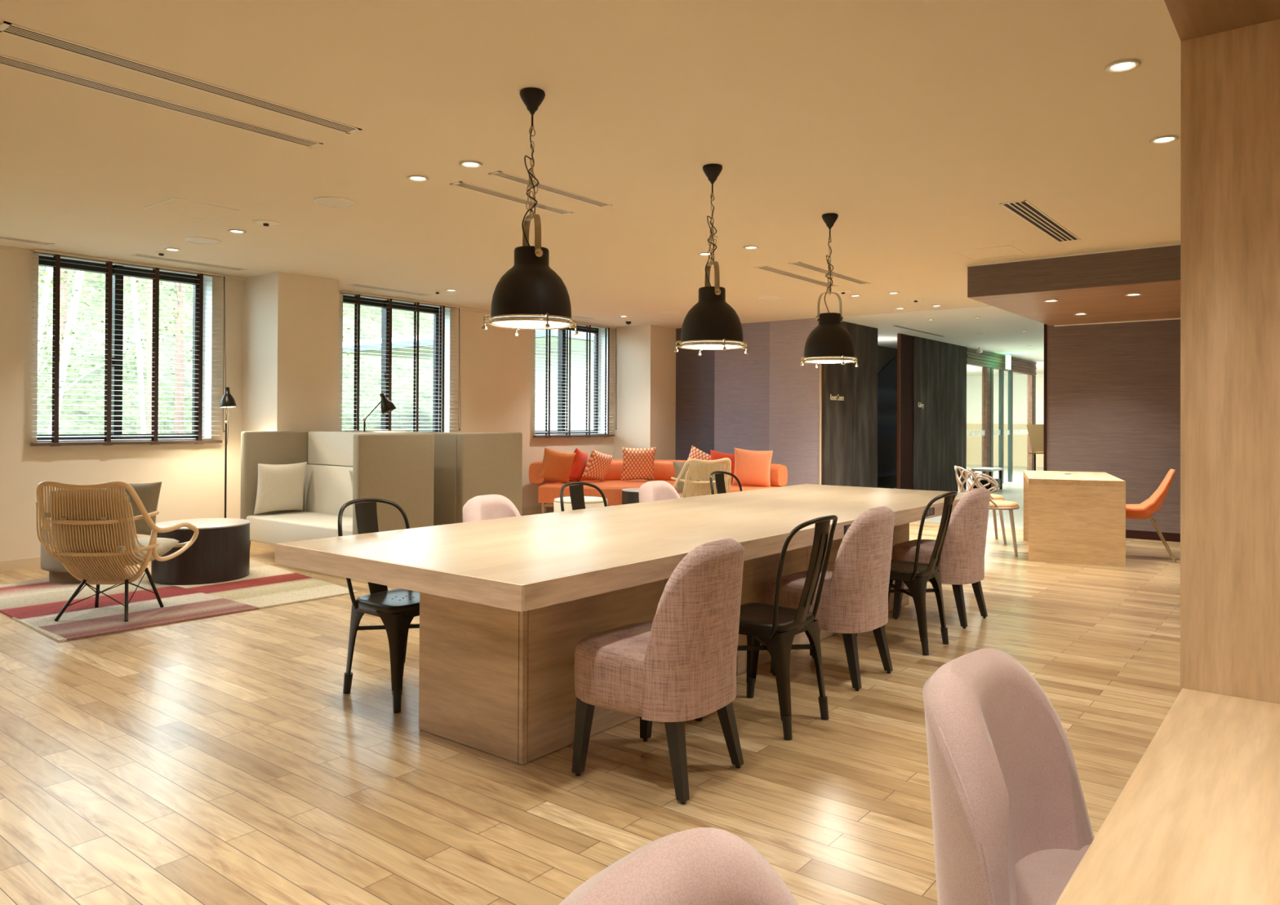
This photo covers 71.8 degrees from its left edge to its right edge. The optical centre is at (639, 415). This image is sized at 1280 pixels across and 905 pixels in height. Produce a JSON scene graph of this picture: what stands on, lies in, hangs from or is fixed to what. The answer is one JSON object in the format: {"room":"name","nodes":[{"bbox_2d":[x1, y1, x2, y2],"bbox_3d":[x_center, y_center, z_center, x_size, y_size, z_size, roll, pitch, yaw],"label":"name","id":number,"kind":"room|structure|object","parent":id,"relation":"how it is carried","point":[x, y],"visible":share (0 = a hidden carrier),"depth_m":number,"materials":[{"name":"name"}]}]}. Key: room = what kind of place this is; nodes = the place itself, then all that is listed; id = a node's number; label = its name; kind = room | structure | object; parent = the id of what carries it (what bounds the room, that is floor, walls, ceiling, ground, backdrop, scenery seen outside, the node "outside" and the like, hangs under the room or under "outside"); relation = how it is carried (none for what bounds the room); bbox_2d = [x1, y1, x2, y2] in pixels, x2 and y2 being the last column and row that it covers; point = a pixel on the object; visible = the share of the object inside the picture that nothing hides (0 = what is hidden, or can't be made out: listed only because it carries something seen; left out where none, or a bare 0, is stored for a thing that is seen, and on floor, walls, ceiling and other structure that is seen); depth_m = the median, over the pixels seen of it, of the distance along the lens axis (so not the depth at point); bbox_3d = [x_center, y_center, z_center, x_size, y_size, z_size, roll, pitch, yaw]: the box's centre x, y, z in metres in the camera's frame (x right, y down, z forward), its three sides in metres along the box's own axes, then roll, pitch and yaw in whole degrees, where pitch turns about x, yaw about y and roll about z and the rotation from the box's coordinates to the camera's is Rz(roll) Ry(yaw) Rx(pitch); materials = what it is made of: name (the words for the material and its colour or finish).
{"room":"common room","nodes":[
{"label":"common room","id":0,"kind":"room"},
{"bbox_2d":[242,271,338,431],"bbox_3d":[-3.498,-0.040,8.844,0.650,2.655,0.650,0,0,38],"label":"column","id":1,"kind":"structure","parent":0,"point":[291,321],"depth_m":8.61,"materials":[{"name":"paint"}]},
{"bbox_2d":[0,245,615,561],"bbox_3d":[-4.204,-0.045,8.636,0.240,2.655,13.550,0,0,38],"label":"wall","id":2,"kind":"structure","parent":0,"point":[496,395],"depth_m":8.49,"materials":[{"name":"paint"}]},
{"bbox_2d":[36,254,212,442],"bbox_3d":[-4.679,-0.566,8.042,0.230,1.606,1.462,0,0,38],"label":"window","id":3,"kind":"structure","parent":2,"relation":"attached to","point":[119,292],"depth_m":8.04,"materials":[{"name":"black"}]},
{"bbox_2d":[30,248,226,446],"bbox_3d":[-4.539,-0.556,7.963,0.069,1.637,1.619,0,0,38],"label":"blind","id":4,"kind":"object","parent":2,"relation":"attached to","point":[55,357],"visible":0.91,"depth_m":7.86,"materials":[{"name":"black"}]},
{"bbox_2d":[0,506,553,572],"bbox_3d":[-3.893,1.240,8.302,0.702,0.085,13.430,0,0,38],"label":"baseboard","id":5,"kind":"structure","parent":2,"relation":"attached to","point":[34,562],"depth_m":7.38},
{"bbox_2d":[342,294,450,432],"bbox_3d":[-2.879,-0.543,10.322,0.230,1.606,1.492,0,0,38],"label":"window","id":6,"kind":"structure","parent":2,"relation":"attached to","point":[436,331],"depth_m":10.85,"materials":[{"name":"black"}]},
{"bbox_2d":[339,290,460,432],"bbox_3d":[-2.739,-0.534,10.243,0.069,1.637,1.649,0,0,38],"label":"blind","id":7,"kind":"object","parent":2,"relation":"attached to","point":[356,405],"visible":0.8,"depth_m":10.22,"materials":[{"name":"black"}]},
{"bbox_2d":[534,324,608,435],"bbox_3d":[-1.033,-0.520,12.662,0.230,1.606,1.532,0,0,38],"label":"window","id":8,"kind":"structure","parent":2,"relation":"attached to","point":[561,383],"depth_m":13.20,"materials":[{"name":"black"}]},
{"bbox_2d":[533,322,617,438],"bbox_3d":[-0.893,-0.511,12.582,0.069,1.637,1.689,0,0,38],"label":"blind","id":9,"kind":"object","parent":2,"relation":"attached to","point":[587,325],"visible":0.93,"depth_m":12.47,"materials":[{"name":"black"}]},
{"bbox_2d":[0,464,1180,904],"bbox_3d":[4.333,1.394,12.109,11.000,0.100,29.600,0,0,38],"label":"floor","id":10,"kind":"structure","parent":0,"point":[225,759],"depth_m":3.24,"materials":[{"name":"brown wood"}]},
{"bbox_2d":[0,559,358,642],"bbox_3d":[-3.418,1.267,6.443,2.250,0.011,2.160,0,0,38],"label":"area rug","id":11,"kind":"object","parent":10,"relation":"on","point":[36,605],"visible":0.75,"depth_m":6.01,"materials":[{"name":"fabric"}]},
{"bbox_2d":[40,524,124,583],"bbox_3d":[-4.289,1.046,6.865,0.610,0.427,0.610,0,0,38],"label":"pouf","id":12,"kind":"object","parent":11,"relation":"on","point":[58,574],"visible":0.2,"depth_m":6.62,"materials":[{"name":"fabric"}]},
{"bbox_2d":[35,480,199,622],"bbox_3d":[-3.349,0.827,5.673,0.744,0.869,0.775,0,0,0],"label":"rattan armchair","id":13,"kind":"object","parent":11,"relation":"on","point":[91,526],"visible":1,"depth_m":5.37,"materials":[{"name":"wicker"}]},
{"bbox_2d":[107,481,161,535],"bbox_3d":[-3.316,0.605,5.758,0.358,0.345,0.153,0,0,1],"label":"cushion","id":14,"kind":"object","parent":13,"relation":"on","point":[148,494],"visible":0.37,"depth_m":5.73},
{"bbox_2d":[151,518,249,585],"bbox_3d":[-3.434,1.052,6.923,0.692,0.425,0.692,0,0,38],"label":"table","id":15,"kind":"object","parent":11,"relation":"on","point":[220,553],"visible":0.8,"depth_m":6.66,"materials":[{"name":"wood"}]},
{"bbox_2d":[219,387,236,518],"bbox_3d":[-3.846,0.509,8.202,0.260,1.546,0.260,0,0,38],"label":"reading lamp","id":16,"kind":"object","parent":10,"relation":"on","point":[227,401],"visible":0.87,"depth_m":8.19,"materials":[{"name":"black metal"}]},
{"bbox_2d":[240,431,434,546],"bbox_3d":[-2.697,0.715,7.781,1.844,1.140,0.745,0,0,38],"label":"booth","id":17,"kind":"object","parent":10,"relation":"on","point":[397,468],"visible":0.7,"depth_m":7.66,"materials":[{"name":"fabric"}]},
{"bbox_2d":[253,462,306,514],"bbox_3d":[-3.315,0.664,8.164,0.169,0.463,0.486,0,0,38],"label":"cushion","id":18,"kind":"object","parent":17,"relation":"on","point":[280,487],"visible":1,"depth_m":8.09,"materials":[{"name":"fabric"}]},
{"bbox_2d":[337,497,419,712],"bbox_3d":[-1.123,0.833,4.084,0.516,0.876,0.437,0,0,34],"label":"metal chair","id":19,"kind":"object","parent":10,"relation":"on","point":[397,609],"visible":0.73,"depth_m":4.00,"materials":[{"name":"black metal"}]},
{"bbox_2d":[362,392,395,431],"bbox_3d":[-2.563,0.533,8.448,0.268,1.513,0.425,0,0,38],"label":"reading lamp","id":20,"kind":"object","parent":10,"relation":"on","point":[387,406],"visible":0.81,"depth_m":8.47,"materials":[{"name":"black metal"}]},
{"bbox_2d":[342,430,522,525],"bbox_3d":[-2.053,0.723,8.598,1.844,1.140,0.733,0,0,38],"label":"booth","id":21,"kind":"object","parent":10,"relation":"on","point":[468,465],"visible":0.31,"depth_m":7.92,"materials":[{"name":"fabric"}]},
{"bbox_2d":[462,494,520,522],"bbox_3d":[-0.654,0.854,4.673,0.548,0.844,0.489,0,0,35],"label":"upholstered chair","id":22,"kind":"object","parent":10,"relation":"on","point":[488,507],"visible":0.24,"depth_m":4.77,"materials":[{"name":"pink fabric"}]},
{"bbox_2d":[553,496,607,512],"bbox_3d":[-0.650,1.105,9.700,0.590,0.402,0.590,0,0,38],"label":"pouf","id":23,"kind":"object","parent":10,"relation":"on","point":[590,502],"visible":0.31,"depth_m":9.50,"materials":[{"name":"beige leather"}]},
{"bbox_2d":[560,481,607,511],"bbox_3d":[-0.215,0.845,5.283,0.516,0.876,0.437,0,0,38],"label":"metal chair","id":24,"kind":"object","parent":10,"relation":"on","point":[576,491],"visible":0.27,"depth_m":5.44,"materials":[{"name":"black metal"}]},
{"bbox_2d":[275,484,967,764],"bbox_3d":[0.496,0.910,4.947,1.434,0.745,4.585,0,0,38],"label":"table","id":25,"kind":"object","parent":10,"relation":"on","point":[506,604],"visible":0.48,"depth_m":3.46,"materials":[{"name":"brown wood"}]},
{"bbox_2d":[622,488,639,504],"bbox_3d":[0.085,1.094,10.470,0.602,0.440,0.602,0,0,38],"label":"table","id":26,"kind":"object","parent":10,"relation":"on","point":[629,495],"visible":0.22,"depth_m":10.26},
{"bbox_2d":[571,537,744,804],"bbox_3d":[0.085,0.848,3.161,0.548,0.844,0.489,0,0,35],"label":"upholstered chair","id":27,"kind":"object","parent":10,"relation":"on","point":[675,668],"visible":1,"depth_m":2.95,"materials":[{"name":"fabric"}]},
{"bbox_2d":[528,459,787,514],"bbox_3d":[0.160,0.967,11.486,2.900,0.708,2.105,0,0,38],"label":"sofa","id":28,"kind":"object","parent":10,"relation":"on","point":[612,486],"visible":0.38,"depth_m":11.32,"materials":[{"name":"fabric"}]},
{"bbox_2d":[537,448,575,483],"bbox_3d":[-1.090,0.661,11.580,0.494,0.487,0.180,0,0,-22],"label":"cushion","id":29,"kind":"object","parent":28,"relation":"on","point":[556,466],"visible":1,"depth_m":11.51,"materials":[{"name":"orange fabric"}]},
{"bbox_2d":[568,448,588,481],"bbox_3d":[-0.834,0.663,11.824,0.185,0.474,0.486,0,0,20],"label":"cushion","id":30,"kind":"object","parent":28,"relation":"on","point":[580,462],"visible":0.83,"depth_m":11.71,"materials":[{"name":"fabric"}]},
{"bbox_2d":[582,449,613,481],"bbox_3d":[-0.570,0.680,11.934,0.189,0.459,0.471,0,0,44],"label":"cushion","id":31,"kind":"object","parent":28,"relation":"on","point":[597,465],"visible":1,"depth_m":11.85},
{"bbox_2d":[621,447,656,480],"bbox_3d":[-0.021,0.658,12.048,0.469,0.457,0.185,0,0,-11],"label":"cushion","id":32,"kind":"object","parent":28,"relation":"on","point":[637,464],"visible":1,"depth_m":11.99,"materials":[{"name":"fabric"}]},
{"bbox_2d":[687,445,711,460],"bbox_3d":[0.806,0.657,11.918,0.519,0.511,0.175,0,0,22],"label":"cushion","id":33,"kind":"object","parent":28,"relation":"on","point":[695,453],"visible":0.25,"depth_m":11.85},
{"bbox_2d":[710,449,734,483],"bbox_3d":[1.107,0.676,11.604,0.463,0.454,0.178,0,0,21],"label":"cushion","id":34,"kind":"object","parent":28,"relation":"on","point":[714,455],"visible":0.27,"depth_m":11.53,"materials":[{"name":"fabric"}]},
{"bbox_2d":[732,448,773,487],"bbox_3d":[1.425,0.660,11.200,0.521,0.508,0.189,0,0,12],"label":"cushion","id":35,"kind":"object","parent":28,"relation":"on","point":[751,467],"visible":0.98,"depth_m":11.14,"materials":[{"name":"fabric"}]},
{"bbox_2d":[638,480,679,502],"bbox_3d":[0.274,0.865,5.865,0.548,0.844,0.489,0,0,38],"label":"upholstered chair","id":36,"kind":"object","parent":10,"relation":"on","point":[654,491],"visible":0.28,"depth_m":5.97,"materials":[{"name":"pink fabric"}]},
{"bbox_2d":[559,827,798,904],"bbox_3d":[0.176,0.840,0.709,0.546,0.831,0.489,0,0,38],"label":"upholstered chair","id":37,"kind":"object","parent":10,"relation":"on","point":[699,866],"visible":1,"depth_m":0.87,"materials":[{"name":"pink fabric"}]},
{"bbox_2d":[671,457,731,497],"bbox_3d":[0.546,0.881,9.595,0.744,0.869,0.775,0,0,-30],"label":"rattan armchair","id":38,"kind":"object","parent":10,"relation":"on","point":[696,482],"visible":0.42,"depth_m":9.26,"materials":[{"name":"wicker"}]},
{"bbox_2d":[672,461,700,493],"bbox_3d":[0.538,0.672,9.722,0.356,0.342,0.159,0,0,-29],"label":"cushion","id":39,"kind":"object","parent":38,"relation":"on","point":[677,466],"visible":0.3,"depth_m":9.64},
{"bbox_2d":[709,471,742,494],"bbox_3d":[0.776,0.857,6.539,0.516,0.876,0.437,0,0,38],"label":"metal chair","id":40,"kind":"object","parent":10,"relation":"on","point":[719,477],"visible":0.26,"depth_m":6.70,"materials":[{"name":"black metal"}]},
{"bbox_2d":[694,515,837,740],"bbox_3d":[0.560,0.839,3.702,0.516,0.876,0.437,0,0,39],"label":"metal chair","id":41,"kind":"object","parent":10,"relation":"on","point":[775,627],"visible":0.88,"depth_m":3.58,"materials":[{"name":"black metal"}]},
{"bbox_2d":[770,506,895,691],"bbox_3d":[0.969,0.860,4.386,0.548,0.844,0.489,0,0,38],"label":"upholstered chair","id":42,"kind":"object","parent":10,"relation":"on","point":[854,598],"visible":0.92,"depth_m":4.15,"materials":[{"name":"fabric"}]},
{"bbox_2d":[856,491,957,655],"bbox_3d":[1.508,0.851,4.967,0.516,0.876,0.437,0,0,38],"label":"metal chair","id":43,"kind":"object","parent":10,"relation":"on","point":[915,575],"visible":0.84,"depth_m":4.82,"materials":[{"name":"black metal"}]},
{"bbox_2d":[892,488,990,629],"bbox_3d":[1.932,0.872,5.638,0.548,0.844,0.489,0,0,39],"label":"upholstered chair","id":44,"kind":"object","parent":10,"relation":"on","point":[962,562],"visible":0.92,"depth_m":5.40,"materials":[{"name":"fabric"}]},
{"bbox_2d":[954,466,1006,544],"bbox_3d":[3.581,0.930,9.321,0.494,0.792,0.550,0,0,10],"label":"chair","id":45,"kind":"object","parent":10,"relation":"on","point":[997,497],"visible":0.41,"depth_m":9.24,"materials":[{"name":"beige paint"}]},
{"bbox_2d":[971,467,1003,491],"bbox_3d":[6.476,1.181,16.471,0.360,0.400,0.720,0,0,38],"label":"table","id":46,"kind":"object","parent":10,"relation":"on","point":[999,481],"visible":0.56,"depth_m":16.29,"materials":[{"name":"white paint"}]},
{"bbox_2d":[964,469,1019,556],"bbox_3d":[3.392,0.924,8.519,0.494,0.792,0.550,0,0,22],"label":"chair","id":47,"kind":"object","parent":10,"relation":"on","point":[994,504],"visible":0.59,"depth_m":8.32,"materials":[{"name":"beige paint"}]},
{"bbox_2d":[922,648,1094,904],"bbox_3d":[0.758,0.847,1.439,0.546,0.831,0.489,0,0,42],"label":"upholstered chair","id":48,"kind":"object","parent":10,"relation":"on","point":[1011,825],"visible":0.93,"depth_m":1.50,"materials":[{"name":"pink fabric"}]},
{"bbox_2d":[1026,424,1044,471],"bbox_3d":[6.323,0.752,13.920,0.480,1.226,0.300,0,0,-17],"label":"menu stand","id":49,"kind":"object","parent":10,"relation":"on","point":[1035,432],"visible":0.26,"depth_m":13.95,"materials":[{"name":"yellow wood"}]},
{"bbox_2d":[1022,470,1125,566],"bbox_3d":[4.159,0.947,8.558,0.775,0.749,1.520,0,0,22],"label":"oak desk","id":50,"kind":"object","parent":10,"relation":"on","point":[1072,517],"visible":1,"depth_m":7.87,"materials":[{"name":"brown wood"}]},
{"bbox_2d":[1125,469,1176,563],"bbox_3d":[4.606,0.908,8.251,0.670,0.836,0.460,0,0,26],"label":"shell chair","id":51,"kind":"object","parent":10,"relation":"on","point":[1144,510],"visible":0.73,"depth_m":8.04,"materials":[{"name":"plastic"}]},
{"bbox_2d":[1055,0,1279,904],"bbox_3d":[0.484,-0.071,0.320,0.836,2.651,3.100,0,0,38],"label":"niche","id":52,"kind":"object","parent":10,"relation":"on","point":[1196,821],"visible":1,"depth_m":1.62,"materials":[{"name":"wood"}]},
{"bbox_2d":[1055,688,1279,904],"bbox_3d":[0.442,0.539,0.264,0.832,0.060,2.970,0,0,38],"label":"countertop","id":53,"kind":"structure","parent":52,"relation":"on","point":[1196,821],"depth_m":1.13,"materials":[{"name":"brown wood"}]},
{"bbox_2d":[0,0,1181,328],"bbox_3d":[-0.359,-1.423,5.559,10.250,0.100,13.460,0,0,38],"label":"ceiling","id":54,"kind":"structure","parent":0,"point":[910,122],"depth_m":4.44,"materials":[{"name":"paint"}]},
{"bbox_2d":[0,53,323,148],"bbox_3d":[-2.110,-1.390,3.953,0.110,0.004,1.470,0,0,38],"label":"ceiling air slot","id":55,"kind":"object","parent":54,"relation":"attached to","point":[5,60],"visible":1,"depth_m":3.88,"materials":[{"name":"beige"}]},
{"bbox_2d":[0,21,362,134],"bbox_3d":[-1.838,-1.390,3.732,0.110,0.004,1.460,0,0,38],"label":"ceiling air slot","id":56,"kind":"object","parent":54,"relation":"attached to","point":[7,28],"visible":1,"depth_m":3.61,"materials":[{"name":"beige"}]},
{"bbox_2d":[132,253,247,271],"bbox_3d":[-4.029,-1.375,7.938,0.120,0.004,0.970,0,0,38],"label":"ceiling air slot","id":57,"kind":"object","parent":54,"relation":"attached to","point":[135,255],"visible":1,"depth_m":7.91,"materials":[{"name":"beige"}]},
{"bbox_2d":[142,197,239,220],"bbox_3d":[-3.003,-1.382,5.912,0.460,0.005,0.420,0,0,38],"label":"ceiling hatch","id":58,"kind":"object","parent":54,"relation":"attached to","point":[175,206],"visible":1,"depth_m":5.91,"materials":[{"name":"beige paint"}]},
{"bbox_2d":[184,236,221,244],"bbox_3d":[-3.430,-1.371,6.937,0.260,0.016,0.260,0,0,38],"label":"ceiling speaker","id":59,"kind":"object","parent":54,"relation":"attached to","point":[199,240],"visible":1,"depth_m":6.90,"materials":[{"name":"beige plastic"}]},
{"bbox_2d":[313,196,355,208],"bbox_3d":[-1.966,-1.371,5.693,0.260,0.016,0.260,0,0,38],"label":"ceiling speaker","id":60,"kind":"object","parent":54,"relation":"attached to","point":[331,202],"visible":1,"depth_m":5.66,"materials":[{"name":"beige plastic"}]},
{"bbox_2d":[316,199,352,206],"bbox_3d":[-1.966,-1.369,5.693,0.224,0.010,0.224,0,0,38],"label":"grille","id":61,"kind":"object","parent":60,"relation":"attached to","point":[326,202],"depth_m":5.67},
{"bbox_2d":[449,181,573,214],"bbox_3d":[-0.790,-1.373,5.605,0.095,0.004,0.980,0,0,38],"label":"ceiling air slot","id":62,"kind":"object","parent":54,"relation":"attached to","point":[462,184],"visible":1,"depth_m":5.54,"materials":[{"name":"beige"}]},
{"bbox_2d":[481,87,577,337],"bbox_3d":[-0.462,-0.869,3.773,0.366,1.028,0.366,0,0,20],"label":"pendant lamp","id":63,"kind":"object","parent":54,"relation":"hanging from","point":[530,295],"visible":1,"depth_m":3.68,"materials":[{"name":"black"}]},
{"bbox_2d":[492,320,569,328],"bbox_3d":[-0.464,-0.387,3.770,0.332,0.016,0.332,0,0,38],"label":"diffuser","id":64,"kind":"object","parent":63,"relation":"attached to","point":[502,324],"depth_m":3.71,"materials":[{"name":"white"}]},
{"bbox_2d":[488,170,612,207],"bbox_3d":[-0.520,-1.374,5.386,0.090,0.004,0.990,0,0,38],"label":"ceiling air slot","id":65,"kind":"object","parent":54,"relation":"attached to","point":[500,174],"visible":1,"depth_m":5.36,"materials":[{"name":"beige"}]},
{"bbox_2d":[674,164,748,355],"bbox_3d":[0.397,-0.859,4.861,0.366,1.028,0.366,0,0,35],"label":"pendant lamp","id":66,"kind":"object","parent":54,"relation":"hanging from","point":[711,323],"visible":1,"depth_m":4.77,"materials":[{"name":"black"}]},
{"bbox_2d":[682,344,740,349],"bbox_3d":[0.394,-0.377,4.858,0.332,0.016,0.332,0,0,38],"label":"diffuser","id":67,"kind":"object","parent":66,"relation":"attached to","point":[684,346],"depth_m":4.79,"materials":[{"name":"white"}]},
{"bbox_2d":[754,266,837,287],"bbox_3d":[1.540,-1.344,8.569,0.120,0.004,1.460,0,0,38],"label":"ceiling air slot","id":68,"kind":"object","parent":54,"relation":"attached to","point":[763,268],"visible":0.91,"depth_m":8.47,"materials":[{"name":"beige"}]},
{"bbox_2d":[788,262,869,284],"bbox_3d":[1.823,-1.344,8.371,0.110,0.004,1.500,0,0,38],"label":"ceiling air slot","id":69,"kind":"object","parent":54,"relation":"attached to","point":[797,264],"visible":0.88,"depth_m":8.31,"materials":[{"name":"beige"}]},
{"bbox_2d":[800,213,858,368],"bbox_3d":[1.286,-0.847,5.988,0.366,1.028,0.366,0,0,35],"label":"pendant lamp","id":70,"kind":"object","parent":54,"relation":"hanging from","point":[829,342],"visible":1,"depth_m":5.90,"materials":[{"name":"black"}]},
{"bbox_2d":[954,244,1026,260],"bbox_3d":[2.893,-1.345,7.298,0.440,0.005,0.460,0,0,38],"label":"ceiling hatch","id":71,"kind":"object","parent":54,"relation":"attached to","point":[1003,251],"visible":1,"depth_m":7.29,"materials":[{"name":"paint"}]},
{"bbox_2d":[999,200,1080,242],"bbox_3d":[2.836,-1.353,6.209,0.160,0.004,1.520,0,0,38],"label":"ceiling air slot","id":72,"kind":"object","parent":54,"relation":"attached to","point":[1023,209],"visible":1,"depth_m":6.12,"materials":[{"name":"beige"}]},
{"bbox_2d":[1105,60,1141,72],"bbox_3d":[1.892,-1.370,3.463,0.124,0.008,0.124,0,0,38],"label":"recessed light","id":73,"kind":"object","parent":54,"relation":"in","point":[1128,65],"visible":1,"depth_m":3.47,"materials":[{"name":"plastic"}]},
{"bbox_2d":[613,324,675,460],"bbox_3d":[0.073,0.004,13.338,0.690,2.655,0.630,0,0,38],"label":"column","id":74,"kind":"structure","parent":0,"point":[645,360],"depth_m":13.10,"materials":[{"name":"paint"}]},
{"bbox_2d":[675,318,819,486],"bbox_3d":[1.508,0.007,12.670,2.390,2.655,0.100,0,0,38],"label":"wall","id":75,"kind":"structure","parent":0,"point":[762,399],"depth_m":12.48,"materials":[{"name":"paint"}]},
{"bbox_2d":[592,306,1044,376],"bbox_3d":[8.527,-1.308,17.424,11.000,0.100,16.100,0,0,38],"label":"ceiling","id":76,"kind":"structure","parent":0,"point":[1002,330],"depth_m":13.35,"materials":[{"name":"white paint"}]},
{"bbox_2d":[877,345,897,488],"bbox_3d":[4.111,0.034,15.024,1.200,2.655,4.120,0,0,38],"label":"wall","id":77,"kind":"structure","parent":0,"point":[885,354],"depth_m":16.46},
{"bbox_2d":[877,356,897,477],"bbox_3d":[4.548,-0.034,16.380,0.035,2.310,1.550,0,0,38],"label":"wall panel","id":78,"kind":"object","parent":77,"relation":"attached to","point":[887,375],"visible":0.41,"depth_m":16.43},
{"bbox_2d":[821,321,966,492],"bbox_3d":[4.239,0.029,14.152,0.080,2.655,5.770,0,0,38],"label":"wall","id":79,"kind":"structure","parent":0,"point":[849,426],"depth_m":14.38,"materials":[{"name":"wood"}]},
{"bbox_2d":[818,364,822,484],"bbox_3d":[2.452,0.007,11.921,0.020,2.655,0.106,0,0,38],"label":"trim","id":80,"kind":"structure","parent":79,"relation":"attached to","point":[820,365],"depth_m":11.88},
{"bbox_2d":[897,333,900,488],"bbox_3d":[4.087,0.027,13.956,0.045,2.655,0.025,0,0,38],"label":"trim","id":81,"kind":"structure","parent":79,"relation":"attached to","point":[898,335],"depth_m":13.94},
{"bbox_2d":[900,333,912,489],"bbox_3d":[4.257,0.029,14.176,0.040,2.655,0.530,0,0,38],"label":"trim","id":82,"kind":"structure","parent":79,"relation":"attached to","point":[906,341],"depth_m":14.16,"materials":[{"name":"brown wood"}]},
{"bbox_2d":[842,305,991,317],"bbox_3d":[3.560,-1.355,11.065,2.720,0.092,0.040,0,0,38],"label":"trim","id":83,"kind":"structure","parent":79,"relation":"attached to","point":[984,305],"depth_m":11.08,"materials":[{"name":"white"}]},
{"bbox_2d":[966,347,1036,483],"bbox_3d":[7.530,0.079,18.331,0.110,2.637,4.870,0,0,38],"label":"glazed entrance","id":84,"kind":"object","parent":79,"relation":"attached to","point":[988,362],"visible":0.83,"depth_m":18.19,"materials":[{"name":"brown metal"}]},
{"bbox_2d":[966,423,1043,466],"bbox_3d":[7.785,0.808,21.569,4.500,1.220,10.280,0,0,38],"label":"wall","id":85,"kind":"structure","parent":0,"point":[974,443],"depth_m":25.66,"materials":[{"name":"paint"}]},
{"bbox_2d":[966,373,1044,424],"bbox_3d":[13.477,0.131,23.696,11.000,2.655,0.100,0,0,38],"label":"wall","id":86,"kind":"structure","parent":0,"point":[974,383],"depth_m":25.80,"materials":[{"name":"white paint"}]},
{"bbox_2d":[967,244,1180,325],"bbox_3d":[5.377,-1.182,7.775,3.990,0.277,2.870,0,0,38],"label":"ceiling","id":87,"kind":"structure","parent":0,"point":[1095,285],"depth_m":7.62,"materials":[{"name":"brown wood"}]},
{"bbox_2d":[1046,319,1180,533],"bbox_3d":[6.280,-0.038,8.943,4.020,2.565,0.100,0,0,38],"label":"wall","id":88,"kind":"structure","parent":0,"point":[1113,389],"depth_m":9.68,"materials":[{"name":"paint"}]},
{"bbox_2d":[1043,324,1046,471],"bbox_3d":[4.690,0.007,10.197,0.030,2.655,0.120,0,0,38],"label":"trim","id":89,"kind":"structure","parent":88,"relation":"attached to","point":[1045,325],"depth_m":10.15,"materials":[{"name":"brown wood"}]},
{"bbox_2d":[966,243,1180,266],"bbox_3d":[5.374,-1.325,7.775,3.996,0.014,2.876,0,0,38],"label":"trim","id":90,"kind":"structure","parent":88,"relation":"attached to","point":[1175,244],"depth_m":7.33,"materials":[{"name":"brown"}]},
{"bbox_2d":[1125,529,1180,542],"bbox_3d":[6.271,1.289,8.931,4.020,0.090,0.110,0,0,38],"label":"baseboard","id":91,"kind":"structure","parent":88,"relation":"attached to","point":[1140,535],"depth_m":9.48,"materials":[{"name":"brown wood"}]},
{"label":"outside","id":92,"kind":"structure","parent":0,"visible":0},
{"bbox_2d":[36,266,433,435],"bbox_3d":[-5.289,-2.453,34.135,30.996,9.970,75.000,0,0,38],"label":"wooded hillside","id":93,"kind":"structure","parent":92,"point":[164,291],"depth_m":28.52,"materials":[{"name":"plant"}]},
{"bbox_2d":[37,266,92,403],"bbox_3d":[-12.909,-2.274,19.197,1.846,8.176,2.164,0,0,38],"label":"birch tree","id":94,"kind":"object","parent":93,"relation":"on","point":[47,279],"visible":0.2,"depth_m":19.11,"materials":[{"name":"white plant"}]},
{"bbox_2d":[40,266,103,397],"bbox_3d":[-14.218,-3.000,21.732,1.843,9.637,1.874,0,0,38],"label":"pine tree","id":95,"kind":"object","parent":93,"relation":"on","point":[63,291],"visible":0.09,"depth_m":21.59,"materials":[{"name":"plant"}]},
{"bbox_2d":[37,267,130,434],"bbox_3d":[-10.534,-2.053,16.662,1.938,7.730,2.468,0,0,38],"label":"birch tree","id":96,"kind":"object","parent":93,"relation":"on","point":[77,282],"visible":0.25,"depth_m":16.53,"materials":[{"name":"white plant"}]},
{"bbox_2d":[84,273,186,434],"bbox_3d":[-11.140,-2.162,19.205,2.028,7.963,2.106,0,0,38],"label":"birch tree","id":97,"kind":"object","parent":93,"relation":"on","point":[134,292],"visible":0.27,"depth_m":19.25,"materials":[{"name":"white plant"}]},
{"bbox_2d":[100,279,181,433],"bbox_3d":[-8.496,-3.408,15.388,1.838,10.430,1.866,0,0,14],"label":"pine tree","id":98,"kind":"object","parent":93,"relation":"on","point":[149,290],"visible":0.07,"depth_m":15.39,"materials":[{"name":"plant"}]},
{"bbox_2d":[145,281,192,433],"bbox_3d":[-11.204,-3.216,21.610,1.905,10.100,1.918,0,0,38],"label":"pine tree","id":99,"kind":"object","parent":93,"relation":"on","point":[177,288],"visible":0.16,"depth_m":21.43,"materials":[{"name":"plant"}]},
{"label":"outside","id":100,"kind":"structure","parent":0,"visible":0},
{"bbox_3d":[5.105,1.986,26.526,7.150,0.100,76.000,0,0,38],"label":"ground","id":101,"kind":"structure","parent":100,"visible":0},
{"bbox_2d":[534,351,593,431],"bbox_3d":[-3.140,0.044,26.045,8.800,3.700,0.200,0,0,38],"label":"wall","id":102,"kind":"structure","parent":101,"relation":"on","point":[540,405],"depth_m":25.00,"materials":[{"name":"white paint"}]},
{"bbox_2d":[342,328,594,359],"bbox_3d":[-4.293,-0.121,24.504,9.100,4.000,4.050,0,0,38],"label":"entrance canopy","id":103,"kind":"object","parent":102,"relation":"attached to","point":[540,335],"visible":0.21,"depth_m":23.73,"materials":[{"name":"white paint"}]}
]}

